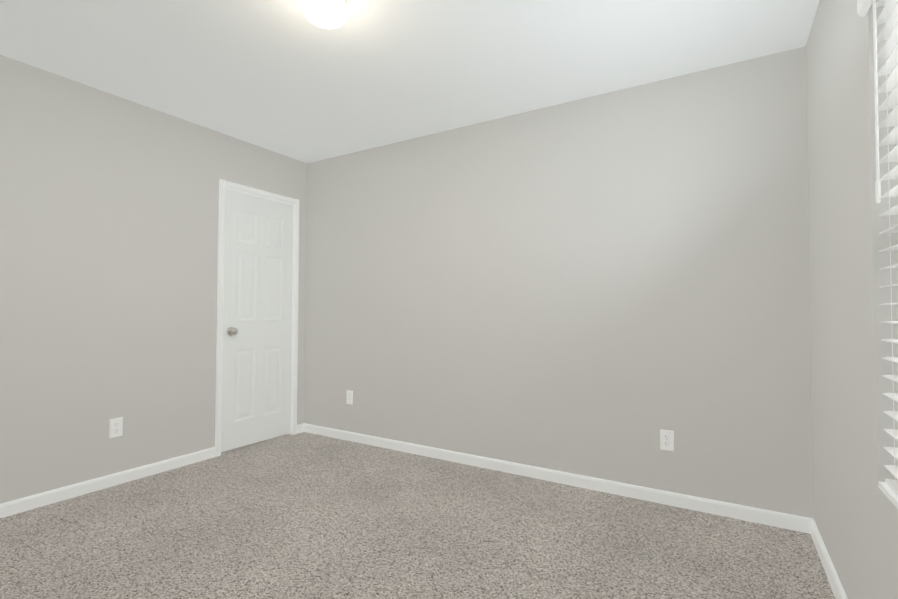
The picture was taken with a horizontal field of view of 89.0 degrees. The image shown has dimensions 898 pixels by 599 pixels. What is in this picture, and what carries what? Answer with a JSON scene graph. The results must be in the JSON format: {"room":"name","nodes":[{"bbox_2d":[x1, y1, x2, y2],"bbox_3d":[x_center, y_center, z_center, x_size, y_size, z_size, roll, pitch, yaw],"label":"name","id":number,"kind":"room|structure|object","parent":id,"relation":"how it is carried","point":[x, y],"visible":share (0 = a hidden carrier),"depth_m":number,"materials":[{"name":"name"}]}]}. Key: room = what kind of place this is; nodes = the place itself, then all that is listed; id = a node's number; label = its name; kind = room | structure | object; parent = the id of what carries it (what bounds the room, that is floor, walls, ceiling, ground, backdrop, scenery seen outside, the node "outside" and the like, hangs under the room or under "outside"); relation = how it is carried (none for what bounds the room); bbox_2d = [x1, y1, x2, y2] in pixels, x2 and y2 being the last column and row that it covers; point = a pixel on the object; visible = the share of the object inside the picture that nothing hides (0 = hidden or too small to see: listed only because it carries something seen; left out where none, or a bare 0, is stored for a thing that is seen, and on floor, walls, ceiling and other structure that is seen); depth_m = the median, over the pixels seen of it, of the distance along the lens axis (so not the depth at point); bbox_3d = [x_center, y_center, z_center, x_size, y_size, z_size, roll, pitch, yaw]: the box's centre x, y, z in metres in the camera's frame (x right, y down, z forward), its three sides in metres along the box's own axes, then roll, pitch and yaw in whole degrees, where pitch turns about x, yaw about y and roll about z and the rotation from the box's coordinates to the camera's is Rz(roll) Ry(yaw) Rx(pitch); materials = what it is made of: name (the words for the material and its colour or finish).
{"room":"empty bedroom","nodes":[
{"label":"empty bedroom","id":0,"kind":"room"},
{"bbox_2d":[0,55,306,503],"bbox_3d":[-2.179,-0.064,2.835,0.120,2.440,3.177,-1,-2,31],"label":"wall","id":1,"kind":"structure","parent":0,"point":[109,208],"depth_m":2.82,"materials":[{"name":"grey paint"}]},
{"bbox_2d":[109,417,122,437],"bbox_3d":[-2.080,0.802,2.859,0.007,0.114,0.070,-1,-2,31],"label":"electrical outlet","id":2,"kind":"object","parent":1,"relation":"attached to","point":[116,425],"visible":1,"depth_m":2.86,"materials":[{"name":"white plastic"}]},
{"bbox_2d":[0,423,303,517],"bbox_3d":[-2.095,1.120,2.823,0.014,0.072,3.057,-1,-2,31],"label":"baseboard","id":3,"kind":"structure","parent":1,"relation":"attached to","point":[16,506],"depth_m":2.78,"materials":[{"name":"white wood"}]},
{"bbox_2d":[221,189,292,451],"bbox_3d":[-1.568,0.161,3.770,0.155,2.008,0.647,-1,-2,31],"label":"closet door","id":4,"kind":"structure","parent":1,"relation":"in","point":[257,327],"depth_m":3.73,"materials":[{"name":"white wood"}]},
{"bbox_2d":[215,179,298,456],"bbox_3d":[-1.594,0.140,3.787,0.136,2.083,0.756,-1,-2,31],"label":"trim","id":5,"kind":"structure","parent":1,"relation":"attached to","point":[223,185],"depth_m":3.59,"materials":[{"name":"white wood"}]},
{"bbox_2d":[0,0,819,162],"bbox_3d":[-1.358,-1.375,1.488,4.844,0.120,4.937,-1,-2,31],"label":"ceiling","id":6,"kind":"structure","parent":0,"point":[287,78],"depth_m":2.40,"materials":[{"name":"white paint"}]},
{"bbox_2d":[302,0,347,28],"bbox_3d":[-0.528,-1.241,1.955,0.193,0.120,0.193,-1,-2,31],"label":"ceiling light fixture","id":7,"kind":"object","parent":6,"relation":"attached to","point":[329,14],"visible":1,"depth_m":1.92,"materials":[{"name":"white glass"}]},
{"bbox_2d":[0,432,834,598],"bbox_3d":[-1.367,1.184,1.424,4.844,0.120,4.937,-1,-2,31],"label":"floor","id":8,"kind":"structure","parent":0,"point":[303,515],"depth_m":2.18,"materials":[{"name":"carpet"}]},
{"bbox_2d":[304,46,812,517],"bbox_3d":[-0.119,-0.041,3.518,4.844,2.440,0.120,-1,-2,31],"label":"wall","id":9,"kind":"structure","parent":0,"point":[608,286],"depth_m":2.84,"materials":[{"name":"grey paint"}]},
{"bbox_2d":[347,390,352,404],"bbox_3d":[-0.839,0.826,3.854,0.070,0.114,0.007,-1,-2,31],"label":"electrical outlet","id":10,"kind":"object","parent":9,"relation":"attached to","point":[349,397],"visible":1,"depth_m":3.85,"materials":[{"name":"white plastic"}]},
{"bbox_2d":[304,423,811,533],"bbox_3d":[0.241,1.137,3.191,3.634,0.072,0.014,-1,-2,31],"label":"baseboard","id":11,"kind":"structure","parent":9,"relation":"attached to","point":[765,517],"depth_m":2.80,"materials":[{"name":"white wood"}]},
{"bbox_2d":[660,429,673,450],"bbox_3d":[1.240,0.801,2.601,0.070,0.114,0.007,-1,-2,31],"label":"electrical outlet","id":12,"kind":"object","parent":9,"relation":"attached to","point":[666,439],"visible":1,"depth_m":2.60,"materials":[{"name":"white plastic"}]},
{"bbox_2d":[806,0,897,598],"bbox_3d":[0.652,-0.119,0.241,0.140,2.440,4.697,-1,-2,31],"label":"wall","id":13,"kind":"structure","parent":0,"point":[855,513],"depth_m":1.54,"materials":[{"name":"grey paint"}]},
{"bbox_2d":[810,518,847,598],"bbox_3d":[1.005,1.084,0.954,0.014,0.072,3.057,-1,-2,31],"label":"baseboard","id":14,"kind":"structure","parent":13,"relation":"attached to","point":[833,578],"depth_m":1.90,"materials":[{"name":"white wood"}]},
{"bbox_2d":[857,0,897,495],"bbox_3d":[0.998,-0.211,0.913,0.085,1.437,0.924,-1,-2,31],"label":"window blind","id":15,"kind":"object","parent":13,"relation":"attached to","point":[888,16],"visible":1,"depth_m":1.25,"materials":[{"name":"white plastic"}]},
{"bbox_2d":[878,481,897,508],"bbox_3d":[1.009,0.510,0.887,0.070,0.016,0.898,-1,-2,31],"label":"window sill","id":16,"kind":"structure","parent":13,"relation":"attached to","point":[889,493],"depth_m":1.22,"materials":[{"name":"white"}]}
]}

